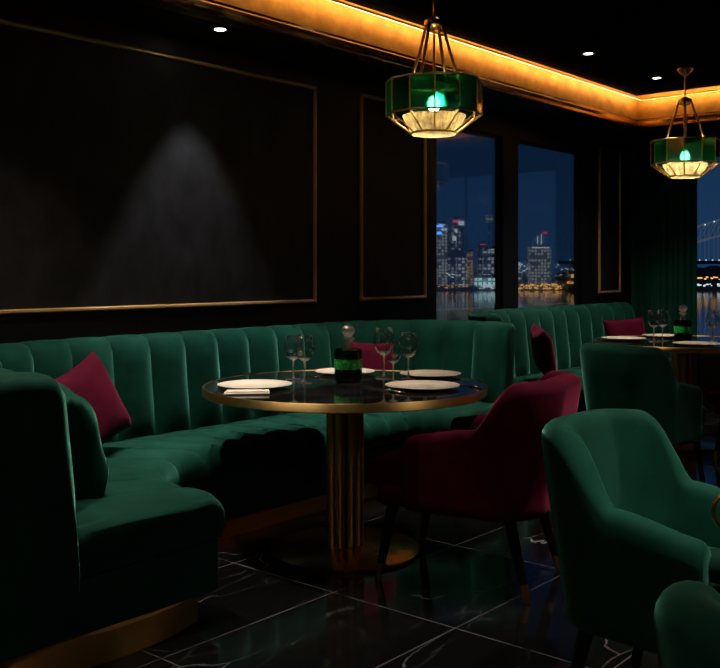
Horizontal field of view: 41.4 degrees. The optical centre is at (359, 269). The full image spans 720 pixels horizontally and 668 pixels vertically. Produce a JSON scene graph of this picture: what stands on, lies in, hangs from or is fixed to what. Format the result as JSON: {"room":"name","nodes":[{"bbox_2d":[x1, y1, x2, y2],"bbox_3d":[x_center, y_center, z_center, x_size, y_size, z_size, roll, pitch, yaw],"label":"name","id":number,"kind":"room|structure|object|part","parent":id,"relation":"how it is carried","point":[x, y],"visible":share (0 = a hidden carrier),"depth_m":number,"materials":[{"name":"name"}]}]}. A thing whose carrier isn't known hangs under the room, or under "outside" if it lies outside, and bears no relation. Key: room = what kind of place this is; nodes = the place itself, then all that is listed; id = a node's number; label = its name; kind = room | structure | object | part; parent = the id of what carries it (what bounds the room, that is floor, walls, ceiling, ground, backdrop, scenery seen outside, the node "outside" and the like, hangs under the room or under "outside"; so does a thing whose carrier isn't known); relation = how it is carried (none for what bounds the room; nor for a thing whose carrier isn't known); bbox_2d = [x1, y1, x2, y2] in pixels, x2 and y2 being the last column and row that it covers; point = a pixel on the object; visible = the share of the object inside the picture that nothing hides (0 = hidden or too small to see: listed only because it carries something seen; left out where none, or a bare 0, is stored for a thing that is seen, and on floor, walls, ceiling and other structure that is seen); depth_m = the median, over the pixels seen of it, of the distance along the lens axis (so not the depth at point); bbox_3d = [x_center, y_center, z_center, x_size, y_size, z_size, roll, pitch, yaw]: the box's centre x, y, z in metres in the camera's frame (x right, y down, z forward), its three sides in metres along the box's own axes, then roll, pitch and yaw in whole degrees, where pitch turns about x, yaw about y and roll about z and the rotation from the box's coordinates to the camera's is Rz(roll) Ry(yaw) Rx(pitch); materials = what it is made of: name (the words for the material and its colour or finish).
{"room":"restaurant","nodes":[
{"label":"restaurant","id":0,"kind":"room"},
{"bbox_2d":[0,0,630,343],"bbox_3d":[-1.061,-0.230,5.136,0.070,3.000,12.050,0,0,40],"label":"wall","id":1,"kind":"structure","parent":0,"point":[337,93],"depth_m":6.18,"materials":[{"name":"black paint"}]},
{"bbox_2d":[0,18,316,314],"bbox_3d":[-1.469,-0.475,4.587,0.022,1.360,3.685,0,0,40],"label":"wall panel","id":2,"kind":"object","parent":1,"relation":"attached to","point":[132,178],"depth_m":5.00,"materials":[{"name":"black wood"}]},
{"bbox_2d":[359,93,426,300],"bbox_3d":[0.240,-0.485,6.596,0.022,1.380,0.730,0,0,40],"label":"wall panel","id":3,"kind":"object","parent":1,"relation":"attached to","point":[392,161],"depth_m":6.56,"materials":[{"name":"black wood"}]},
{"bbox_2d":[437,129,499,319],"bbox_3d":[0.823,-0.305,7.373,0.030,1.550,0.920,0,0,40],"label":"window","id":4,"kind":"structure","parent":1,"relation":"in","point":[468,162],"depth_m":7.39,"materials":[{"name":"blue glass"}]},
{"bbox_2d":[518,140,577,307],"bbox_3d":[1.629,-0.305,8.322,0.030,1.550,1.110,0,0,40],"label":"window","id":5,"kind":"structure","parent":1,"relation":"in","point":[547,176],"depth_m":8.33,"materials":[{"name":"blue glass"}]},
{"bbox_2d":[598,146,620,292],"bbox_3d":[2.397,-0.472,9.133,0.022,1.385,0.460,0,0,40],"label":"trim","id":6,"kind":"structure","parent":1,"relation":"attached to","point":[609,160],"depth_m":9.14,"materials":[{"name":"gold metal"}]},
{"bbox_2d":[32,0,719,141],"bbox_3d":[1.730,-1.498,2.729,7.300,0.445,11.600,0,0,40],"label":"ceiling","id":7,"kind":"structure","parent":0,"point":[127,11],"depth_m":5.58,"materials":[{"name":"black paint"}]},
{"bbox_2d":[211,27,228,31],"bbox_3d":[-0.741,-1.272,5.041,0.096,0.006,0.096,0,0,40],"label":"recessed light","id":8,"kind":"object","parent":7,"relation":"in","point":[215,29],"visible":1,"depth_m":5.04,"materials":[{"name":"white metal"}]},
{"bbox_2d":[130,0,719,130],"bbox_3d":[1.591,-1.306,2.604,6.470,0.087,10.350,0,0,40],"label":"trim","id":9,"kind":"structure","parent":7,"relation":"attached to","point":[210,10],"depth_m":5.67,"materials":[{"name":"gold metal"}]},
{"bbox_2d":[214,0,719,119],"bbox_3d":[1.591,-1.448,2.604,6.406,0.235,10.286,0,0,40],"label":"cove","id":10,"kind":"structure","parent":7,"relation":"attached to","point":[328,16],"depth_m":6.53,"materials":[{"name":"gold metal"}]},
{"bbox_2d":[629,133,718,357],"bbox_3d":[3.005,-0.012,9.152,0.880,2.524,0.088,0,0,40],"label":"window curtain","id":11,"kind":"object","parent":7,"relation":"hanging from","point":[663,209],"visible":0.66,"depth_m":9.23,"materials":[{"name":"green fabric"}]},
{"bbox_3d":[3.002,-1.267,9.149,0.880,0.014,0.014,0,0,40],"label":"curtain rail","id":12,"kind":"part","parent":11,"relation":"part of","materials":[{"name":"black metal"}]},
{"bbox_2d":[89,404,719,667],"bbox_3d":[1.727,1.370,2.764,7.750,0.200,12.050,0,0,40],"label":"floor","id":13,"kind":"structure","parent":0,"point":[459,603],"depth_m":3.57,"materials":[{"name":"black tile"}]},
{"bbox_2d":[0,319,515,667],"bbox_3d":[-0.384,0.797,4.698,1.437,0.945,3.812,0,0,40],"label":"banquette","id":14,"kind":"object","parent":13,"relation":"on","point":[85,583],"visible":0.77,"depth_m":4.13,"materials":[{"name":"green fabric"}]},
{"bbox_2d":[58,382,107,498],"bbox_3d":[-1.052,0.615,3.485,0.224,0.423,0.430,0,0,-35],"label":"throw pillow","id":15,"kind":"object","parent":14,"relation":"on","point":[89,463],"visible":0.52,"depth_m":3.35,"materials":[{"name":"green fabric"}]},
{"bbox_2d":[55,351,130,444],"bbox_3d":[-1.188,0.595,4.160,0.223,0.460,0.479,0,0,15],"label":"throw pillow","id":16,"kind":"object","parent":14,"relation":"on","point":[90,380],"visible":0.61,"depth_m":4.14,"materials":[{"name":"red fabric"}]},
{"bbox_3d":[-0.287,1.071,4.701,1.232,0.197,3.330,0,0,40],"label":"seat","id":17,"kind":"part","parent":14,"relation":"part of","materials":[{"name":"green fabric"}]},
{"bbox_2d":[75,401,493,576],"bbox_3d":[-0.281,0.891,4.696,1.249,0.175,3.330,0,0,40],"label":"seat cushion","id":18,"kind":"object","parent":14,"relation":"on","point":[154,506],"depth_m":4.25,"materials":[{"name":"green fabric"}]},
{"bbox_2d":[345,341,393,369],"bbox_3d":[0.073,0.615,5.779,0.435,0.407,0.172,0,0,-43],"label":"throw pillow","id":19,"kind":"object","parent":14,"relation":"on","point":[371,359],"visible":0.29,"depth_m":5.75,"materials":[{"name":"red fabric"}]},
{"bbox_2d":[202,370,486,572],"bbox_3d":[-0.068,0.894,4.320,1.280,0.752,1.280,0,0,40],"label":"dining table","id":20,"kind":"object","parent":13,"relation":"on","point":[344,545],"visible":0.84,"depth_m":4.24,"materials":[{"name":"black stone"}]},
{"bbox_2d":[224,389,269,394],"bbox_3d":[-0.475,0.512,3.995,0.190,0.014,0.085,0,0,-6],"label":"folded napkin","id":21,"kind":"object","parent":20,"relation":"on","point":[234,391],"visible":1,"depth_m":3.97,"materials":[{"name":"beige fabric"}]},
{"bbox_2d":[217,379,291,388],"bbox_3d":[-0.465,0.511,4.220,0.330,0.016,0.330,0,0,40],"label":"dinner plate","id":22,"kind":"object","parent":20,"relation":"on","point":[250,383],"visible":0.96,"depth_m":4.27,"materials":[{"name":"beige ceramic"}]},
{"bbox_2d":[286,356,300,380],"bbox_3d":[-0.315,0.415,4.500,0.092,0.210,0.092,0,0,40],"label":"wine glass","id":23,"kind":"object","parent":20,"relation":"on","point":[294,358],"visible":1,"depth_m":4.50,"materials":[{"name":"clear glass"}]},
{"bbox_2d":[297,357,312,383],"bbox_3d":[-0.255,0.409,4.380,0.097,0.220,0.097,0,0,40],"label":"wine glass","id":24,"kind":"object","parent":20,"relation":"on","point":[305,359],"visible":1,"depth_m":4.38,"materials":[{"name":"clear glass"}]},
{"bbox_2d":[290,374,319,377],"bbox_3d":[-0.270,0.515,4.640,0.190,0.009,0.020,0,0,40],"label":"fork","id":25,"kind":"object","parent":20,"relation":"on","point":[290,374],"visible":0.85,"depth_m":4.62,"materials":[{"name":"silver metal"}]},
{"bbox_2d":[315,368,374,374],"bbox_3d":[-0.075,0.511,4.770,0.300,0.016,0.300,0,0,40],"label":"dinner plate","id":26,"kind":"object","parent":20,"relation":"on","point":[330,371],"visible":0.38,"depth_m":4.80,"materials":[{"name":"beige ceramic"}]},
{"bbox_3d":[-0.068,1.254,4.320,0.676,0.031,0.676,0,0,40],"label":"plate","id":27,"kind":"part","parent":20,"relation":"part of","materials":[{"name":"gold metal"}]},
{"bbox_2d":[334,325,361,382],"bbox_3d":[-0.055,0.388,4.420,0.128,0.264,0.128,0,0,40],"label":"decanter","id":28,"kind":"object","parent":20,"relation":"on","point":[347,361],"visible":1,"depth_m":4.37,"materials":[{"name":"green glass"}]},
{"bbox_2d":[363,385,392,389],"bbox_3d":[0.080,0.515,4.160,0.020,0.009,0.190,0,0,-38],"label":"fork","id":29,"kind":"object","parent":20,"relation":"on","point":[363,385],"visible":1,"depth_m":4.16,"materials":[{"name":"silver metal"}]},
{"bbox_2d":[376,351,391,378],"bbox_3d":[0.115,0.399,4.580,0.106,0.242,0.106,0,0,40],"label":"wine glass","id":30,"kind":"object","parent":20,"relation":"on","point":[384,353],"visible":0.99,"depth_m":4.58,"materials":[{"name":"clear glass"}]},
{"bbox_2d":[370,387,405,393],"bbox_3d":[0.117,0.515,4.081,0.018,0.011,0.222,0,0,-42],"label":"knife","id":31,"kind":"object","parent":20,"relation":"on","point":[395,391],"visible":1,"depth_m":4.04,"materials":[{"name":"silver metal"}]},
{"bbox_2d":[387,360,398,381],"bbox_3d":[0.155,0.427,4.440,0.082,0.186,0.082,0,0,40],"label":"wine glass","id":32,"kind":"object","parent":20,"relation":"on","point":[393,361],"visible":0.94,"depth_m":4.44,"materials":[{"name":"clear glass"}]},
{"bbox_2d":[401,354,415,378],"bbox_3d":[0.232,0.409,4.560,0.097,0.220,0.097,0,0,40],"label":"wine glass","id":33,"kind":"object","parent":20,"relation":"on","point":[409,355],"visible":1,"depth_m":4.56,"materials":[{"name":"clear glass"}]},
{"bbox_2d":[385,380,459,390],"bbox_3d":[0.275,0.511,4.190,0.330,0.016,0.330,0,0,40],"label":"dinner plate","id":34,"kind":"object","parent":20,"relation":"on","point":[423,385],"visible":1,"depth_m":4.25,"materials":[{"name":"beige ceramic"}]},
{"bbox_2d":[400,370,460,377],"bbox_3d":[0.345,0.511,4.660,0.300,0.016,0.300,0,0,40],"label":"dinner plate","id":35,"kind":"object","parent":20,"relation":"on","point":[415,373],"visible":0.99,"depth_m":4.70,"materials":[{"name":"beige ceramic"}]},
{"bbox_2d":[455,382,482,388],"bbox_3d":[0.478,0.515,4.266,0.018,0.011,0.223,0,0,-30],"label":"knife","id":36,"kind":"object","parent":20,"relation":"on","point":[469,385],"visible":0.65,"depth_m":4.22,"materials":[{"name":"silver metal"}]},
{"bbox_2d":[366,371,581,604],"bbox_3d":[0.476,0.846,3.952,0.831,0.854,0.614,0,0,27],"label":"armchair","id":37,"kind":"object","parent":13,"relation":"on","point":[490,466],"visible":0.92,"depth_m":3.65,"materials":[{"name":"red fabric"}]},
{"bbox_2d":[366,447,402,485],"bbox_3d":[0.395,0.834,3.993,0.650,0.127,0.440,0,0,27],"label":"seat cushion","id":38,"kind":"object","parent":37,"relation":"on","point":[386,469],"depth_m":3.91,"materials":[{"name":"red fabric"}]},
{"bbox_3d":[0.116,1.075,3.905,0.091,0.255,0.046,0,0,-2],"label":"leg","id":39,"kind":"part","parent":37,"relation":"part of","materials":[{"name":"black wood"}]},
{"bbox_3d":[0.438,0.918,3.971,0.605,0.090,0.475,0,0,27],"label":"seat","id":40,"kind":"part","parent":37,"relation":"part of","materials":[{"name":"red fabric"}]},
{"bbox_3d":[0.301,1.075,4.268,0.046,0.255,0.091,0,0,-43],"label":"leg","id":41,"kind":"part","parent":37,"relation":"part of","materials":[{"name":"black wood"}]},
{"bbox_3d":[0.598,1.075,3.660,0.111,0.258,0.045,0,0,44],"label":"leg","id":42,"kind":"part","parent":37,"relation":"part of","materials":[{"name":"black wood"}]},
{"bbox_3d":[0.783,1.075,4.021,0.111,0.257,0.046,0,0,14],"label":"leg","id":43,"kind":"part","parent":37,"relation":"part of","materials":[{"name":"black wood"}]},
{"bbox_2d":[468,302,670,411],"bbox_3d":[1.810,0.787,7.820,0.765,0.965,3.014,0,0,40],"label":"banquette","id":44,"kind":"object","parent":13,"relation":"on","point":[569,327],"visible":0.38,"depth_m":7.88,"materials":[{"name":"green fabric"}]},
{"bbox_2d":[530,323,555,374],"bbox_3d":[1.342,0.600,6.983,0.171,0.408,0.412,0,0,-3],"label":"throw pillow","id":45,"kind":"object","parent":44,"relation":"on","point":[544,358],"visible":0.96,"depth_m":6.83,"materials":[{"name":"red fabric"}]},
{"bbox_3d":[1.719,0.738,7.895,0.529,0.865,3.010,0,0,40],"label":"backrest","id":46,"kind":"part","parent":44,"relation":"part of","materials":[{"name":"green fabric"}]},
{"bbox_3d":[1.944,1.071,7.827,0.521,0.197,2.780,0,0,40],"label":"seat","id":47,"kind":"part","parent":44,"relation":"part of","materials":[{"name":"green fabric"}]},
{"bbox_2d":[514,358,670,398],"bbox_3d":[1.958,0.892,7.825,0.544,0.175,2.800,0,0,40],"label":"seat cushion","id":48,"kind":"object","parent":44,"relation":"on","point":[531,374],"depth_m":7.44,"materials":[{"name":"green fabric"}]},
{"bbox_2d":[602,316,645,335],"bbox_3d":[2.362,0.600,8.426,0.512,0.366,0.163,0,0,-29],"label":"throw pillow","id":49,"kind":"object","parent":44,"relation":"on","point":[635,326],"visible":0.56,"depth_m":8.37,"materials":[{"name":"red fabric"}]},
{"bbox_2d":[541,409,719,667],"bbox_3d":[0.874,0.846,2.587,0.712,0.854,0.546,0,0,44],"label":"armchair","id":50,"kind":"object","parent":13,"relation":"on","point":[630,523],"visible":0.94,"depth_m":2.53,"materials":[{"name":"green fabric"}]},
{"bbox_3d":[0.598,1.075,2.595,0.095,0.257,0.041,0,0,17],"label":"leg","id":51,"kind":"part","parent":50,"relation":"part of","materials":[{"name":"black wood"}]},
{"bbox_3d":[0.850,1.075,2.861,0.040,0.258,0.095,0,0,-29],"label":"leg","id":52,"kind":"part","parent":50,"relation":"part of","materials":[{"name":"black wood"}]},
{"bbox_2d":[708,494,719,583],"bbox_3d":[0.915,0.657,2.340,0.170,0.232,0.090,0,0,0],"label":"handbag","id":53,"kind":"object","parent":50,"relation":"on","point":[714,563],"visible":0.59,"depth_m":2.31,"materials":[{"name":"green fabric"}]},
{"bbox_3d":[0.915,0.593,2.340,0.105,0.105,0.011,0,0,0],"label":"ring handle","id":54,"kind":"part","parent":53,"relation":"part of","materials":[{"name":"gold metal"}]},
{"bbox_2d":[708,546,719,593],"bbox_3d":[0.930,0.834,2.534,0.557,0.127,0.392,0,0,44],"label":"seat cushion","id":55,"kind":"object","parent":50,"relation":"on","point":[716,586],"depth_m":2.36,"materials":[{"name":"green fabric"}]},
{"bbox_2d":[580,343,706,482],"bbox_3d":[1.611,0.837,5.383,0.742,0.871,0.540,0,0,-42],"label":"armchair","id":56,"kind":"object","parent":13,"relation":"on","point":[614,376],"visible":0.7,"depth_m":5.12,"materials":[{"name":"green fabric"}]},
{"bbox_3d":[1.929,1.071,5.431,0.081,0.260,0.040,0,0,-23],"label":"leg","id":57,"kind":"part","parent":56,"relation":"part of","materials":[{"name":"black wood"}]},
{"bbox_3d":[1.639,0.911,5.408,0.540,0.092,0.418,0,0,-42],"label":"seat","id":58,"kind":"part","parent":56,"relation":"part of","materials":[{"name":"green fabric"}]},
{"bbox_2d":[702,405,706,422],"bbox_3d":[1.671,0.825,5.437,0.580,0.130,0.387,0,0,-42],"label":"seat cushion","id":59,"kind":"object","parent":56,"relation":"on","point":[704,414],"depth_m":5.45,"materials":[{"name":"green fabric"}]},
{"bbox_2d":[594,335,719,452],"bbox_3d":[2.365,0.894,6.950,1.280,0.752,1.280,0,0,40],"label":"dining table","id":60,"kind":"object","parent":13,"relation":"on","point":[683,357],"visible":0.48,"depth_m":6.87,"materials":[{"name":"gold metal"}]},
{"bbox_2d":[601,336,645,339],"bbox_3d":[1.965,0.511,7.100,0.330,0.016,0.330,0,0,40],"label":"dinner plate","id":61,"kind":"object","parent":60,"relation":"on","point":[605,337],"visible":1,"depth_m":7.17,"materials":[{"name":"beige ceramic"}]},
{"bbox_2d":[649,325,658,341],"bbox_3d":[2.130,0.406,6.900,0.100,0.227,0.100,0,0,40],"label":"wine glass","id":62,"kind":"object","parent":60,"relation":"on","point":[653,326],"visible":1,"depth_m":6.90,"materials":[{"name":"clear glass"}]},
{"bbox_2d":[642,334,673,337],"bbox_3d":[2.345,0.511,7.390,0.300,0.016,0.300,0,0,40],"label":"dinner plate","id":63,"kind":"object","parent":60,"relation":"on","point":[650,335],"visible":0.73,"depth_m":7.46,"materials":[{"name":"beige ceramic"}]},
{"bbox_2d":[657,324,666,340],"bbox_3d":[2.215,0.406,6.970,0.100,0.227,0.100,0,0,40],"label":"wine glass","id":64,"kind":"object","parent":60,"relation":"on","point":[661,325],"visible":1,"depth_m":6.97,"materials":[{"name":"clear glass"}]},
{"bbox_2d":[674,305,691,340],"bbox_3d":[2.375,0.388,7.000,0.128,0.264,0.128,0,0,23],"label":"decanter","id":65,"kind":"object","parent":60,"relation":"on","point":[682,328],"visible":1,"depth_m":6.95,"materials":[{"name":"green glass"}]},
{"bbox_3d":[2.365,1.254,6.950,0.676,0.031,0.676,0,0,40],"label":"plate","id":66,"kind":"part","parent":60,"relation":"part of","materials":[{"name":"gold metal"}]},
{"bbox_2d":[672,341,719,345],"bbox_3d":[2.335,0.511,6.590,0.330,0.016,0.330,0,0,40],"label":"dinner plate","id":67,"kind":"object","parent":60,"relation":"on","point":[689,343],"visible":1,"depth_m":6.65,"materials":[{"name":"beige ceramic"}]},
{"bbox_2d":[653,580,719,667],"bbox_3d":[0.788,0.846,1.217,0.742,0.854,0.614,0,0,-30],"label":"armchair","id":68,"kind":"object","parent":13,"relation":"on","point":[686,617],"visible":1,"depth_m":1.20,"materials":[{"name":"green fabric"}]},
{"bbox_2d":[705,384,719,461],"bbox_3d":[2.763,0.846,6.303,0.831,0.854,0.614,0,0,37],"label":"armchair","id":69,"kind":"object","parent":13,"relation":"on","point":[712,394],"visible":1,"depth_m":6.32,"materials":[{"name":"black fabric"}]},
{"bbox_2d":[705,384,719,403],"bbox_3d":[2.691,0.834,6.357,0.650,0.127,0.440,0,0,37],"label":"seat cushion","id":70,"kind":"object","parent":69,"relation":"on","point":[712,394],"depth_m":6.35,"materials":[{"name":"red fabric"}]},
{"bbox_3d":[2.729,0.918,6.328,0.605,0.090,0.475,0,0,37],"label":"seat","id":71,"kind":"part","parent":69,"relation":"part of","materials":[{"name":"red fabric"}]},
{"bbox_3d":[2.401,1.075,6.318,0.091,0.255,0.046,0,0,7],"label":"leg","id":72,"kind":"part","parent":69,"relation":"part of","materials":[{"name":"black wood"}]},
{"bbox_2d":[344,0,719,95],"bbox_3d":[1.591,-1.643,2.604,6.390,0.155,10.270,0,0,40],"label":"ceiling","id":73,"kind":"structure","parent":0,"point":[633,42],"depth_m":6.30,"materials":[{"name":"black paint"}]},
{"bbox_2d":[385,0,482,137],"bbox_3d":[0.394,-1.142,5.070,0.521,0.846,0.521,0,0,33],"label":"pendant lamp","id":74,"kind":"object","parent":73,"relation":"hanging from","point":[434,104],"visible":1,"depth_m":4.93,"materials":[{"name":"green glass"}]},
{"bbox_2d":[433,30,434,70],"bbox_3d":[0.394,-1.107,5.070,0.034,0.367,0.034,0,0,34],"label":"rod","id":75,"kind":"object","parent":74,"relation":"attached to","point":[433,30],"depth_m":5.06,"materials":[{"name":"gold metal"}]},
{"bbox_3d":[0.394,-1.427,5.070,0.015,0.175,0.015,0,0,33],"label":"rod","id":76,"kind":"part","parent":74,"relation":"part of","materials":[{"name":"gold metal"}]},
{"bbox_3d":[0.394,-0.863,5.070,0.521,0.284,0.521,0,0,34],"label":"lamp frame","id":77,"kind":"part","parent":74,"relation":"part of","materials":[{"name":"gold metal"}]},
{"bbox_3d":[0.394,-0.770,5.070,0.339,0.102,0.339,0,0,34],"label":"lamp shade","id":78,"kind":"part","parent":74,"relation":"part of","materials":[{"name":"beige glass"}]},
{"bbox_2d":[329,0,719,99],"bbox_3d":[1.591,-1.514,2.604,6.213,0.012,10.093,0,0,40],"label":"trim","id":79,"kind":"structure","parent":73,"relation":"attached to","point":[336,1],"depth_m":6.70,"materials":[{"name":"gold metal"}]},
{"bbox_2d":[582,52,594,55],"bbox_3d":[1.650,-1.562,6.880,0.096,0.006,0.096,0,0,40],"label":"recessed light","id":80,"kind":"object","parent":73,"relation":"in","point":[584,53],"visible":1,"depth_m":6.87,"materials":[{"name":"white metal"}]},
{"bbox_2d":[650,67,719,178],"bbox_3d":[2.530,-1.142,7.410,0.521,0.846,0.521,0,0,20],"label":"pendant lamp","id":81,"kind":"object","parent":73,"relation":"hanging from","point":[684,157],"visible":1,"depth_m":7.28,"materials":[{"name":"gold"}]},
{"bbox_3d":[2.530,-1.427,7.410,0.015,0.175,0.015,0,0,20],"label":"rod","id":82,"kind":"part","parent":81,"relation":"part of","materials":[{"name":"gold metal"}]},
{"bbox_3d":[2.530,-0.863,7.410,0.521,0.284,0.521,0,0,20],"label":"lamp frame","id":83,"kind":"part","parent":81,"relation":"part of","materials":[{"name":"gold metal"}]},
{"bbox_3d":[2.530,-0.770,7.410,0.339,0.102,0.339,0,0,20],"label":"lamp shade","id":84,"kind":"part","parent":81,"relation":"part of","materials":[{"name":"beige glass"}]},
{"bbox_2d":[644,134,719,404],"bbox_3d":[5.586,-0.230,7.109,7.500,3.000,0.070,0,0,40],"label":"wall","id":85,"kind":"structure","parent":0,"point":[708,365],"depth_m":9.02,"materials":[{"name":"black paint"}]},
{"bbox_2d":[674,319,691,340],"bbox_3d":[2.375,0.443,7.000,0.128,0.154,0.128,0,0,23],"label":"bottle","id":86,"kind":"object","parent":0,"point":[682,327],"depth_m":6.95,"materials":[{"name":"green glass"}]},
{"label":"outside","id":87,"kind":"structure","parent":0,"visible":0},
{"bbox_2d":[697,265,719,289],"bbox_3d":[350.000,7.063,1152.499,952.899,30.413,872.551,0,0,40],"label":"land","id":88,"kind":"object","parent":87,"point":[710,271],"visible":0.05,"depth_m":1129.47,"materials":[{"name":"black"}]},
{"bbox_2d":[697,219,719,263],"bbox_3d":[525.206,-24.904,1258.999,520.000,96.800,26.000,0,0,0],"label":"bridge","id":89,"kind":"structure","parent":88,"relation":"on","point":[717,220],"depth_m":1249.90,"materials":[{"name":"grey metal"}]},
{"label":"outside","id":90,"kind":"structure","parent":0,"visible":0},
{"bbox_2d":[697,290,719,335],"bbox_3d":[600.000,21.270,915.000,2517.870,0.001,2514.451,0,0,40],"label":"harbour water","id":91,"kind":"structure","parent":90,"point":[708,301],"depth_m":476.50,"materials":[{"name":"blue liquid"}]}
]}

